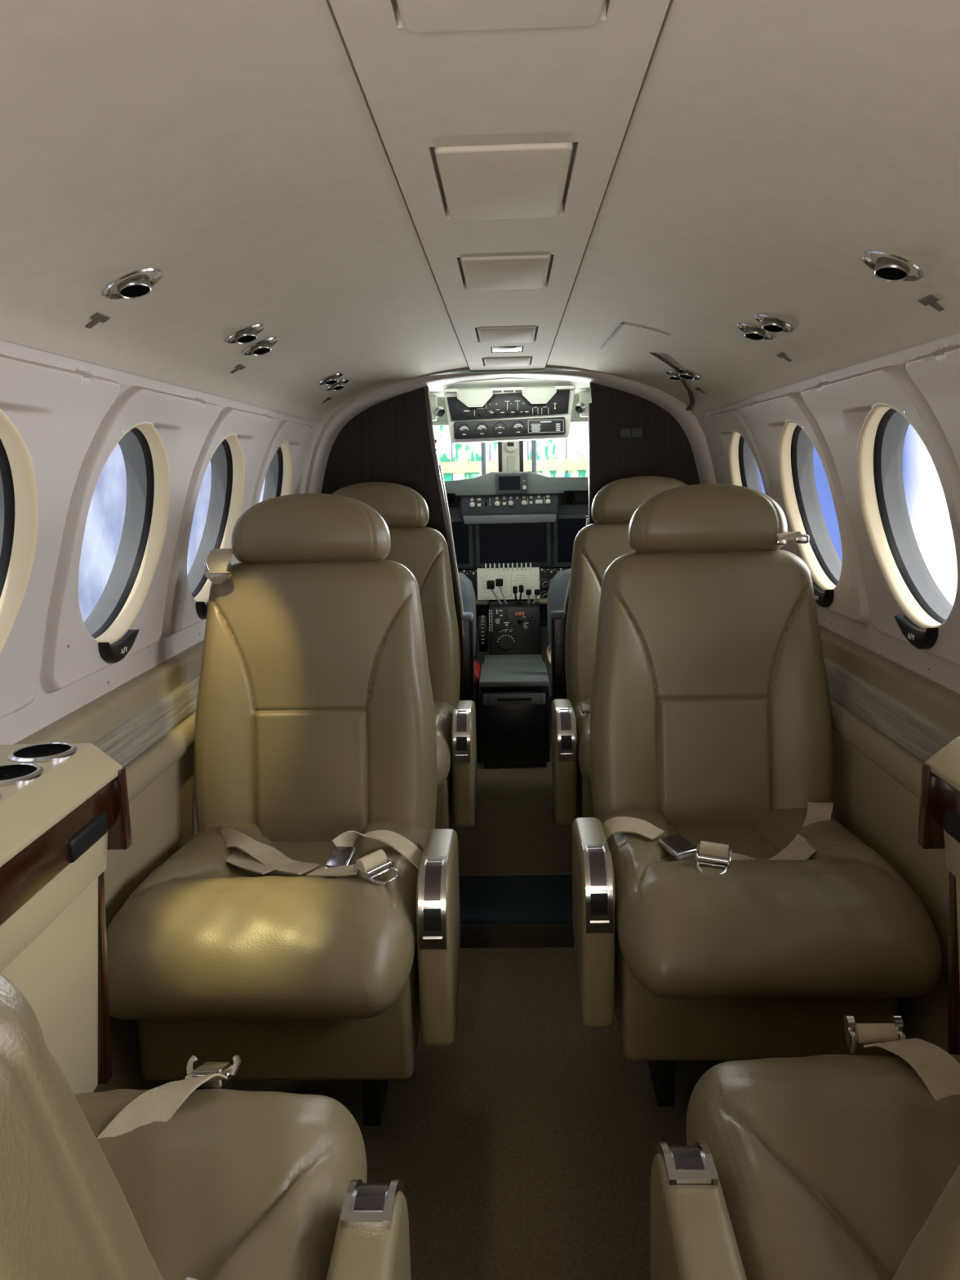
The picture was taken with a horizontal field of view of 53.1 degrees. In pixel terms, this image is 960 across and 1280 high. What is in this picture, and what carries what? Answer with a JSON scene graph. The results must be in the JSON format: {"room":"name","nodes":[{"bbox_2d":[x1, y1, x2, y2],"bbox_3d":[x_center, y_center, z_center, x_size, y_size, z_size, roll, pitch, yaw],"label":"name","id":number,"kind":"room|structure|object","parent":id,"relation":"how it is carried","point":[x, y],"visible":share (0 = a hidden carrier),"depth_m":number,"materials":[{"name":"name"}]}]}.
{"room":"aircraft cabin","nodes":[
{"label":"aircraft cabin","id":0,"kind":"room"},
{"bbox_2d":[0,339,324,1092],"bbox_3d":[-0.598,0.290,1.318,0.141,1.342,4.260,-1,10,2],"label":"wall","id":1,"kind":"structure","parent":0,"point":[69,414],"depth_m":1.61,"materials":[{"name":"plastic"}]},
{"bbox_2d":[0,408,37,653],"bbox_3d":[-0.649,-0.090,1.128,0.176,0.370,0.362,-1,10,2],"label":"window","id":2,"kind":"structure","parent":1,"relation":"in","point":[18,491],"depth_m":1.29,"materials":[{"name":"beige plastic"}]},
{"bbox_2d":[0,742,132,1093],"bbox_3d":[-0.543,0.436,0.982,0.177,0.528,0.582,-1,10,2],"label":"side cabinet","id":3,"kind":"object","parent":1,"relation":"attached to","point":[63,805],"visible":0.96,"depth_m":1.13,"materials":[{"name":"beige laminate"}]},
{"bbox_2d":[36,422,169,643],"bbox_3d":[-0.634,-0.178,1.628,0.176,0.370,0.362,-1,10,2],"label":"window","id":4,"kind":"structure","parent":1,"relation":"in","point":[124,593],"depth_m":1.77,"materials":[{"name":"beige plastic"}]},
{"bbox_2d":[97,629,139,662],"bbox_3d":[-0.627,0.016,1.667,0.025,0.047,0.132,-1,10,2],"label":"handle","id":5,"kind":"object","parent":1,"relation":"attached to","point":[114,652],"visible":1,"depth_m":1.65,"materials":[{"name":"black plastic"}]},
{"bbox_2d":[195,601,208,618],"bbox_3d":[-0.612,-0.072,2.167,0.025,0.047,0.132,-1,10,2],"label":"handle","id":6,"kind":"object","parent":1,"relation":"attached to","point":[201,606],"visible":0.31,"depth_m":2.12,"materials":[{"name":"black plastic"}]},
{"bbox_2d":[186,433,244,602],"bbox_3d":[-0.619,-0.266,2.129,0.176,0.370,0.362,-1,10,2],"label":"window","id":7,"kind":"structure","parent":1,"relation":"in","point":[227,461],"depth_m":2.27,"materials":[{"name":"beige plastic"}]},
{"bbox_2d":[259,440,293,501],"bbox_3d":[-0.604,-0.353,2.629,0.176,0.370,0.362,-1,10,2],"label":"window","id":8,"kind":"structure","parent":1,"relation":"in","point":[278,477],"depth_m":2.75,"materials":[{"name":"beige plastic"}]},
{"bbox_2d":[429,395,436,421],"bbox_3d":[-0.329,-0.955,3.890,0.315,0.139,0.030,-1,10,2],"label":"trim","id":9,"kind":"structure","parent":1,"relation":"attached to","point":[433,398],"depth_m":3.87,"materials":[{"name":"white plastic"}]},
{"bbox_2d":[434,405,444,417],"bbox_3d":[-0.163,-0.918,3.861,0.043,0.043,0.043,-1,10,2],"label":"lamp","id":10,"kind":"object","parent":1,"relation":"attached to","point":[439,411],"visible":1,"depth_m":3.85,"materials":[{"name":"silver metal"}]},
{"bbox_2d":[428,378,590,398],"bbox_3d":[0.105,-0.980,3.643,1.000,0.064,0.603,-1,10,2],"label":"trim","id":11,"kind":"structure","parent":1,"relation":"attached to","point":[437,390],"depth_m":3.58,"materials":[{"name":"white plastic"}]},
{"bbox_2d":[575,402,586,413],"bbox_3d":[0.402,-0.928,3.842,0.043,0.043,0.043,-1,10,2],"label":"lamp","id":12,"kind":"object","parent":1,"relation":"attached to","point":[580,407],"visible":1,"depth_m":3.83,"materials":[{"name":"silver metal"}]},
{"bbox_2d":[578,391,591,417],"bbox_3d":[0.555,-0.971,3.861,0.315,0.139,0.030,-1,10,2],"label":"trim","id":13,"kind":"structure","parent":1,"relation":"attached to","point":[584,397],"depth_m":3.85,"materials":[{"name":"white plastic"}]},
{"bbox_2d":[220,696,732,1279],"bbox_3d":[0.082,0.800,2.042,1.500,0.138,5.550,-1,10,2],"label":"floor","id":14,"kind":"structure","parent":0,"point":[522,1147],"depth_m":1.77,"materials":[{"name":"carpet"}]},
{"bbox_2d":[0,972,411,1279],"bbox_3d":[-0.316,0.447,0.716,0.504,1.043,0.800,1,10,13],"label":"seat","id":15,"kind":"object","parent":14,"relation":"on","point":[172,1180],"visible":1,"depth_m":0.84,"materials":[{"name":"leather"}]},
{"bbox_2d":[74,1088,367,1279],"bbox_3d":[-0.314,0.594,0.840,0.380,0.174,0.570,-1,10,2],"label":"seat cushion","id":16,"kind":"object","parent":15,"relation":"on","point":[216,1184],"depth_m":0.91,"materials":[{"name":"leather"}]},
{"bbox_2d":[106,493,460,1125],"bbox_3d":[-0.316,0.272,1.713,0.544,1.045,0.740,-1,10,2],"label":"seat","id":17,"kind":"object","parent":14,"relation":"on","point":[308,927],"visible":1,"depth_m":1.75,"materials":[{"name":"leather"}]},
{"bbox_2d":[106,822,428,1019],"bbox_3d":[-0.343,0.451,1.659,0.488,0.174,0.570,-1,10,2],"label":"seat cushion","id":18,"kind":"object","parent":17,"relation":"on","point":[245,920],"depth_m":1.44,"materials":[{"name":"leather"}]},
{"bbox_2d":[331,481,476,829],"bbox_3d":[-0.288,0.096,2.646,0.544,1.045,0.740,-1,10,2],"label":"seat","id":19,"kind":"object","parent":14,"relation":"on","point":[424,551],"visible":0.32,"depth_m":2.80,"materials":[{"name":"leather"}]},
{"bbox_2d":[433,701,454,791],"bbox_3d":[-0.315,0.276,2.592,0.488,0.174,0.570,-1,10,2],"label":"seat cushion","id":20,"kind":"object","parent":19,"relation":"on","point":[444,711],"depth_m":2.46,"materials":[{"name":"leather"}]},
{"bbox_2d":[457,572,476,658],"bbox_3d":[-0.242,0.029,4.100,0.472,0.690,0.512,-1,10,2],"label":"seat","id":21,"kind":"object","parent":14,"relation":"on","point":[468,597],"visible":0.08,"depth_m":3.81,"materials":[{"name":"black leather"}]},
{"bbox_2d":[474,655,479,763],"bbox_3d":[-0.027,0.262,3.708,0.060,0.356,0.310,-1,10,2],"label":"fire extinguisher","id":22,"kind":"object","parent":14,"relation":"on","point":[477,667],"visible":0.32,"depth_m":3.58,"materials":[{"name":"red paint"}]},
{"bbox_2d":[478,578,541,655],"bbox_3d":[0.131,0.043,4.146,0.258,0.630,0.323,-1,10,2],"label":"pedestal","id":23,"kind":"object","parent":14,"relation":"on","point":[514,627],"visible":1,"depth_m":4.02,"materials":[{"name":"black plastic"}]},
{"bbox_2d":[476,562,539,599],"bbox_3d":[0.124,-0.257,4.199,0.272,0.157,0.050,-1,10,2],"label":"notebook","id":24,"kind":"object","parent":23,"relation":"on","point":[528,577],"visible":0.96,"depth_m":4.19,"materials":[{"name":"paper"}]},
{"bbox_2d":[479,653,550,768],"bbox_3d":[0.134,0.268,3.740,0.256,0.332,0.518,-1,10,2],"label":"box","id":25,"kind":"object","parent":14,"relation":"on","point":[514,715],"visible":1,"depth_m":3.50,"materials":[{"name":"black plastic"}]},
{"bbox_2d":[546,644,551,665],"bbox_3d":[0.276,0.072,3.560,0.044,0.131,0.060,2,10,18],"label":"strap","id":26,"kind":"object","parent":25,"relation":"attached to","point":[548,648],"visible":0.18,"depth_m":3.54,"materials":[{"name":"beige fabric"}]},
{"bbox_2d":[546,568,571,666],"bbox_3d":[0.517,0.016,4.074,0.472,0.690,0.512,-1,10,2],"label":"seat","id":27,"kind":"object","parent":14,"relation":"on","point":[556,595],"visible":0.07,"depth_m":3.80,"materials":[{"name":"black leather"}]},
{"bbox_2d":[551,475,688,827],"bbox_3d":[0.467,0.083,2.621,0.544,1.045,0.740,-1,10,2],"label":"seat","id":28,"kind":"object","parent":14,"relation":"on","point":[597,544],"visible":0.32,"depth_m":2.79,"materials":[{"name":"leather"}]},
{"bbox_2d":[572,698,591,787],"bbox_3d":[0.497,0.261,2.565,0.488,0.174,0.570,-1,10,2],"label":"seat cushion","id":29,"kind":"object","parent":28,"relation":"on","point":[580,707],"depth_m":2.45,"materials":[{"name":"leather"}]},
{"bbox_2d":[572,483,942,1106],"bbox_3d":[0.441,0.250,1.737,0.544,1.045,0.740,-1,10,2],"label":"seat","id":30,"kind":"object","parent":14,"relation":"on","point":[722,909],"visible":0.99,"depth_m":1.80,"materials":[{"name":"leather"}]},
{"bbox_2d":[600,808,942,999],"bbox_3d":[0.470,0.428,1.681,0.488,0.174,0.570,-1,10,2],"label":"seat cushion","id":31,"kind":"object","parent":30,"relation":"on","point":[800,906],"depth_m":1.46,"materials":[{"name":"leather"}]},
{"bbox_2d":[649,1015,959,1279],"bbox_3d":[0.418,0.435,0.738,0.519,1.026,0.792,-1,10,2],"label":"seat","id":32,"kind":"object","parent":14,"relation":"on","point":[822,1166],"visible":1,"depth_m":0.91,"materials":[{"name":"leather"}]},
{"bbox_2d":[0,0,959,423],"bbox_3d":[0.027,-0.447,1.048,1.184,0.195,4.020,-1,10,2],"label":"ceiling","id":33,"kind":"structure","parent":0,"point":[732,162],"depth_m":0.99,"materials":[{"name":"beige plastic"}]},
{"bbox_2d":[84,312,110,328],"bbox_3d":[-0.501,-0.415,1.253,0.024,0.016,0.038,-1,10,2],"label":"tab","id":34,"kind":"object","parent":33,"relation":"attached to","point":[97,317],"visible":1,"depth_m":1.25,"materials":[{"name":"grey plastic"}]},
{"bbox_2d":[103,267,162,299],"bbox_3d":[-0.432,-0.445,1.198,0.071,0.034,0.077,-1,10,2],"label":"ceiling vent","id":35,"kind":"object","parent":33,"relation":"in","point":[139,286],"visible":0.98,"depth_m":1.19,"materials":[{"name":"silver metal"}]},
{"bbox_2d":[230,364,245,373],"bbox_3d":[-0.475,-0.530,1.882,0.025,0.015,0.038,-1,10,2],"label":"tab","id":36,"kind":"object","parent":33,"relation":"attached to","point":[240,366],"visible":1,"depth_m":1.88,"materials":[{"name":"grey plastic"}]},
{"bbox_2d":[226,324,264,343],"bbox_3d":[-0.407,-0.531,1.667,0.066,0.031,0.072,-1,10,2],"label":"ceiling vent","id":37,"kind":"object","parent":33,"relation":"in","point":[246,335],"visible":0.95,"depth_m":1.66,"materials":[{"name":"silver metal"}]},
{"bbox_2d":[243,337,278,355],"bbox_3d":[-0.412,-0.551,1.802,0.066,0.032,0.072,-1,10,2],"label":"ceiling vent","id":38,"kind":"object","parent":33,"relation":"in","point":[262,347],"visible":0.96,"depth_m":1.79,"materials":[{"name":"silver metal"}]},
{"bbox_2d":[322,396,332,403],"bbox_3d":[-0.441,-0.690,2.764,0.025,0.015,0.038,-1,10,2],"label":"tab","id":39,"kind":"object","parent":33,"relation":"attached to","point":[329,397],"visible":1,"depth_m":2.76,"materials":[{"name":"grey plastic"}]},
{"bbox_2d":[318,372,342,385],"bbox_3d":[-0.384,-0.671,2.469,0.064,0.030,0.069,-1,10,2],"label":"ceiling vent","id":40,"kind":"object","parent":33,"relation":"in","point":[333,379],"visible":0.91,"depth_m":2.46,"materials":[{"name":"silver metal"}]},
{"bbox_2d":[325,378,349,391],"bbox_3d":[-0.386,-0.693,2.604,0.064,0.031,0.069,-1,10,2],"label":"ceiling vent","id":41,"kind":"object","parent":33,"relation":"in","point":[340,385],"visible":0.89,"depth_m":2.59,"materials":[{"name":"silver metal"}]},
{"bbox_2d":[396,0,604,32],"bbox_3d":[0.008,-0.396,0.450,0.137,0.016,0.452,-1,10,2],"label":"ceiling panel","id":42,"kind":"object","parent":33,"relation":"attached to","point":[416,15],"visible":1,"depth_m":0.65,"materials":[{"name":"beige plastic"}]},
{"bbox_2d":[434,142,573,220],"bbox_3d":[0.027,-0.506,1.060,0.135,0.016,0.261,-1,10,2],"label":"ceiling panel","id":43,"kind":"object","parent":33,"relation":"attached to","point":[519,180],"visible":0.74,"depth_m":1.03,"materials":[{"name":"beige plastic"}]},
{"bbox_2d":[460,254,551,290],"bbox_3d":[0.041,-0.588,1.530,0.134,0.016,0.242,-1,10,2],"label":"ceiling panel","id":44,"kind":"object","parent":33,"relation":"attached to","point":[511,272],"visible":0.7,"depth_m":1.50,"materials":[{"name":"beige plastic"}]},
{"bbox_2d":[476,326,536,343],"bbox_3d":[0.062,-0.709,2.216,0.130,0.016,0.234,-1,10,2],"label":"ceiling panel","id":45,"kind":"object","parent":33,"relation":"attached to","point":[510,334],"visible":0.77,"depth_m":2.19,"materials":[{"name":"beige plastic"}]},
{"bbox_2d":[483,355,531,366],"bbox_3d":[0.078,-0.802,2.749,0.132,0.016,0.205,-1,10,2],"label":"ceiling panel","id":46,"kind":"object","parent":33,"relation":"attached to","point":[501,361],"visible":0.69,"depth_m":2.72,"materials":[{"name":"beige plastic"}]},
{"bbox_2d":[492,346,522,351],"bbox_3d":[0.070,-0.757,2.479,0.077,0.012,0.121,-1,10,2],"label":"ceiling light","id":47,"kind":"object","parent":33,"relation":"in","point":[496,348],"visible":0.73,"depth_m":2.48,"materials":[{"name":"white plastic"}]},
{"bbox_2d":[497,346,517,351],"bbox_3d":[0.070,-0.756,2.479,0.052,0.010,0.097,-1,10,2],"label":"vent","id":48,"kind":"object","parent":47,"relation":"attached to","point":[500,348],"depth_m":2.48,"materials":[{"name":"white plastic"}]},
{"bbox_2d":[600,323,670,350],"bbox_3d":[0.357,-0.696,2.243,0.113,0.024,0.442,-1,10,2],"label":"ceiling hatch seam","id":49,"kind":"object","parent":33,"relation":"attached to","point":[620,326],"visible":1,"depth_m":2.12,"materials":[{"name":"grey plastic"}]},
{"bbox_2d":[649,352,693,410],"bbox_3d":[0.557,-0.711,2.664,0.064,0.111,0.656,2,11,20],"label":"trim strip","id":50,"kind":"object","parent":33,"relation":"attached to","point":[690,394],"visible":0.91,"depth_m":2.68,"materials":[{"name":"grey plastic"}]},
{"bbox_2d":[665,370,679,380],"bbox_3d":[0.527,-0.714,2.592,0.054,0.027,0.058,-1,10,2],"label":"ceiling vent","id":51,"kind":"object","parent":33,"relation":"in","point":[673,375],"visible":0.77,"depth_m":2.58,"materials":[{"name":"silver metal"}]},
{"bbox_2d":[673,367,701,380],"bbox_3d":[0.538,-0.693,2.496,0.071,0.034,0.077,-1,10,2],"label":"ceiling vent","id":52,"kind":"object","parent":33,"relation":"in","point":[684,374],"visible":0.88,"depth_m":2.48,"materials":[{"name":"silver metal"}]},
{"bbox_2d":[694,386,705,393],"bbox_3d":[0.608,-0.689,2.652,0.025,0.016,0.038,-1,10,2],"label":"tab","id":53,"kind":"object","parent":33,"relation":"attached to","point":[697,388],"visible":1,"depth_m":2.65,"materials":[{"name":"grey plastic"}]},
{"bbox_2d":[737,323,773,341],"bbox_3d":[0.508,-0.569,1.771,0.066,0.031,0.072,-1,10,2],"label":"ceiling vent","id":54,"kind":"object","parent":33,"relation":"in","point":[753,332],"visible":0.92,"depth_m":1.76,"materials":[{"name":"silver metal"}]},
{"bbox_2d":[754,313,794,333],"bbox_3d":[0.509,-0.548,1.661,0.066,0.032,0.072,-1,10,2],"label":"ceiling vent","id":55,"kind":"object","parent":33,"relation":"in","point":[771,324],"visible":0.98,"depth_m":1.65,"materials":[{"name":"silver metal"}]},
{"bbox_2d":[775,351,791,361],"bbox_3d":[0.589,-0.546,1.857,0.024,0.016,0.038,-1,10,2],"label":"tab","id":56,"kind":"object","parent":33,"relation":"attached to","point":[781,354],"visible":1,"depth_m":1.85,"materials":[{"name":"grey plastic"}]},
{"bbox_2d":[862,250,924,281],"bbox_3d":[0.506,-0.458,1.177,0.070,0.035,0.077,-1,10,2],"label":"ceiling vent","id":57,"kind":"object","parent":33,"relation":"in","point":[886,268],"visible":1,"depth_m":1.17,"materials":[{"name":"silver metal"}]},
{"bbox_2d":[918,294,944,311],"bbox_3d":[0.579,-0.429,1.228,0.024,0.017,0.038,-1,10,2],"label":"tab","id":58,"kind":"object","parent":33,"relation":"attached to","point":[930,300],"visible":1,"depth_m":1.23,"materials":[{"name":"grey plastic"}]},
{"bbox_2d":[432,368,582,375],"bbox_3d":[0.107,-1.038,3.743,1.560,0.098,1.515,-1,10,2],"label":"ceiling","id":59,"kind":"structure","parent":0,"point":[468,371],"depth_m":3.19,"materials":[{"name":"white plastic"}]},
{"bbox_2d":[443,386,574,393],"bbox_3d":[0.112,-0.962,3.686,0.500,0.030,0.063,-1,10,2],"label":"trim","id":60,"kind":"structure","parent":59,"relation":"attached to","point":[513,389],"depth_m":3.66,"materials":[{"name":"white plastic"}]},
{"bbox_2d":[443,386,575,444],"bbox_3d":[0.116,-0.881,3.752,0.510,0.209,0.160,-1,10,2],"label":"control panel","id":61,"kind":"object","parent":59,"relation":"attached to","point":[482,415],"visible":0.93,"depth_m":3.72,"materials":[{"name":"white plastic"}]},
{"bbox_2d":[432,394,587,696],"bbox_3d":[0.145,-0.423,4.553,1.560,1.580,0.060,-1,10,2],"label":"wall","id":62,"kind":"structure","parent":0,"point":[544,629],"depth_m":4.59,"materials":[{"name":"black plastic"}]},
{"bbox_2d":[321,382,700,700],"bbox_3d":[0.105,-0.167,3.221,1.399,1.363,0.080,-1,10,2],"label":"wall","id":63,"kind":"structure","parent":0,"point":[392,440],"depth_m":3.11,"materials":[{"name":"brown wood"}]},
{"bbox_2d":[462,612,475,702],"bbox_3d":[-0.053,0.097,3.313,0.068,0.383,0.063,-1,10,2],"label":"pocket","id":64,"kind":"object","parent":63,"relation":"attached to","point":[468,653],"visible":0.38,"depth_m":3.28,"materials":[{"name":"black leather"}]},
{"bbox_2d":[305,370,716,493],"bbox_3d":[0.096,-0.514,3.122,1.454,0.677,0.130,-1,10,2],"label":"trim","id":65,"kind":"structure","parent":63,"relation":"attached to","point":[689,423],"depth_m":3.04,"materials":[{"name":"grey plastic"}]},
{"bbox_2d":[550,610,564,701],"bbox_3d":[0.278,0.091,3.302,0.068,0.383,0.063,-1,10,2],"label":"pocket","id":66,"kind":"object","parent":63,"relation":"attached to","point":[557,617],"visible":0.42,"depth_m":3.27,"materials":[{"name":"black leather"}]},
{"bbox_2d":[620,428,631,437],"bbox_3d":[0.469,-0.667,3.092,0.034,0.028,0.003,-1,10,2],"label":"switch plate","id":67,"kind":"object","parent":63,"relation":"attached to","point":[624,433],"visible":1,"depth_m":3.09,"materials":[{"name":"grey plastic"}]},
{"bbox_2d":[631,427,642,437],"bbox_3d":[0.505,-0.667,3.091,0.034,0.028,0.003,-1,10,2],"label":"switch plate","id":68,"kind":"object","parent":63,"relation":"attached to","point":[635,432],"visible":1,"depth_m":3.09,"materials":[{"name":"grey plastic"}]},
{"bbox_2d":[694,332,959,1054],"bbox_3d":[0.694,0.268,1.275,0.141,1.342,4.260,-1,10,2],"label":"wall","id":69,"kind":"structure","parent":0,"point":[895,704],"depth_m":1.73,"materials":[{"name":"plastic"}]},
{"bbox_2d":[728,430,763,492],"bbox_3d":[0.765,-0.377,2.583,0.176,0.370,0.362,-1,10,2],"label":"window","id":70,"kind":"structure","parent":69,"relation":"in","point":[743,465],"depth_m":2.71,"materials":[{"name":"beige plastic"}]},
{"bbox_2d":[778,419,862,590],"bbox_3d":[0.750,-0.290,2.083,0.176,0.370,0.362,-1,10,2],"label":"window","id":71,"kind":"structure","parent":69,"relation":"in","point":[796,464],"depth_m":2.23,"materials":[{"name":"beige plastic"}]},
{"bbox_2d":[812,582,834,607],"bbox_3d":[0.752,-0.096,2.122,0.025,0.047,0.132,-1,10,2],"label":"handle","id":72,"kind":"object","parent":69,"relation":"attached to","point":[824,599],"visible":0.82,"depth_m":2.09,"materials":[{"name":"black plastic"}]},
{"bbox_2d":[857,403,957,628],"bbox_3d":[0.735,-0.202,1.583,0.176,0.370,0.362,-1,10,2],"label":"window","id":73,"kind":"structure","parent":69,"relation":"in","point":[883,505],"depth_m":1.73,"materials":[{"name":"beige plastic"}]},
{"bbox_2d":[894,615,938,649],"bbox_3d":[0.737,-0.008,1.622,0.025,0.047,0.132,-1,10,2],"label":"handle","id":74,"kind":"object","parent":69,"relation":"attached to","point":[920,638],"visible":1,"depth_m":1.61,"materials":[{"name":"black plastic"}]},
{"bbox_2d":[917,736,959,1054],"bbox_3d":[0.622,0.422,0.919,0.177,0.523,0.582,-1,10,2],"label":"side cabinet","id":75,"kind":"object","parent":69,"relation":"attached to","point":[939,821],"visible":0.93,"depth_m":1.16,"materials":[{"name":"beige laminate"}]},
{"bbox_3d":[-0.645,-0.283,4.033,0.040,1.500,1.200,-1,10,2],"label":"wall","id":76,"kind":"structure","parent":0,"visible":0},
{"bbox_2d":[480,442,486,475],"bbox_3d":[-0.268,-0.865,4.408,0.680,0.340,0.044,-1,10,2],"label":"window","id":77,"kind":"structure","parent":76,"relation":"in","point":[482,444],"depth_m":4.39,"materials":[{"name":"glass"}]},
{"bbox_2d":[444,471,588,627],"bbox_3d":[0.137,-0.401,4.313,1.480,0.700,0.270,-1,10,2],"label":"panel","id":78,"kind":"object","parent":76,"relation":"attached to","point":[476,500],"visible":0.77,"depth_m":4.18,"materials":[{"name":"grey plastic"}]},
{"bbox_2d":[446,494,453,506],"bbox_3d":[-0.140,-0.623,4.285,0.048,0.048,0.016,-1,10,2],"label":"outlet","id":79,"kind":"object","parent":78,"relation":"attached to","point":[450,499],"visible":0.62,"depth_m":4.28,"materials":[{"name":"black plastic"}]},
{"bbox_2d":[450,516,473,568],"bbox_3d":[-0.182,-0.434,4.313,0.302,0.230,0.028,-1,10,2],"label":"display","id":80,"kind":"object","parent":78,"relation":"attached to","point":[462,533],"visible":0.23,"depth_m":4.29,"materials":[{"name":"black glass"}]},
{"bbox_2d":[497,440,523,471],"bbox_3d":[0.139,-0.834,4.349,0.114,0.270,0.071,-1,10,2],"label":"post","id":81,"kind":"object","parent":78,"relation":"on","point":[510,453],"visible":0.59,"depth_m":4.35,"materials":[{"name":"white plastic"}]},
{"bbox_2d":[495,472,527,493],"bbox_3d":[0.136,-0.673,4.127,0.136,0.086,0.026,-1,10,2],"label":"display","id":82,"kind":"object","parent":78,"relation":"attached to","point":[506,483],"visible":1,"depth_m":4.12,"materials":[{"name":"grey plastic"}]},
{"bbox_2d":[475,522,551,568],"bbox_3d":[0.148,-0.443,4.301,0.336,0.237,0.028,-1,10,2],"label":"display","id":83,"kind":"object","parent":78,"relation":"on","point":[498,543],"visible":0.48,"depth_m":4.29,"materials":[{"name":"black glass"}]},
{"bbox_2d":[564,492,575,502],"bbox_3d":[0.400,-0.632,4.267,0.048,0.048,0.016,-1,10,2],"label":"outlet","id":84,"kind":"object","parent":78,"relation":"attached to","point":[568,496],"visible":1,"depth_m":4.26,"materials":[{"name":"black plastic"}]},
{"bbox_2d":[553,513,588,567],"bbox_3d":[0.482,-0.446,4.291,0.308,0.236,0.028,-1,10,2],"label":"display","id":85,"kind":"object","parent":78,"relation":"on","point":[566,526],"visible":0.38,"depth_m":4.28,"materials":[{"name":"black glass"}]},
{"bbox_3d":[0.903,-0.310,3.981,0.040,1.500,1.200,-1,10,2],"label":"wall","id":86,"kind":"structure","parent":0,"visible":0},
{"bbox_2d":[531,440,537,473],"bbox_3d":[0.532,-0.879,4.381,0.680,0.340,0.044,-1,10,2],"label":"window","id":87,"kind":"structure","parent":86,"relation":"in","point":[533,442],"depth_m":4.38,"materials":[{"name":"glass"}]},
{"label":"outside","id":88,"kind":"structure","parent":0,"visible":0},
{"bbox_2d":[27,422,265,642],"bbox_3d":[-6.609,-3.722,13.768,0.100,10.400,44.000,-1,10,2],"label":"sky","id":89,"kind":"structure","parent":88,"point":[104,522],"depth_m":16.59,"materials":[{"name":"blue"}]},
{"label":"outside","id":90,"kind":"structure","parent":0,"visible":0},
{"bbox_2d":[432,422,588,481],"bbox_3d":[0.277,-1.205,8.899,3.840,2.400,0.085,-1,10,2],"label":"windshield","id":91,"kind":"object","parent":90,"point":[551,460],"depth_m":8.80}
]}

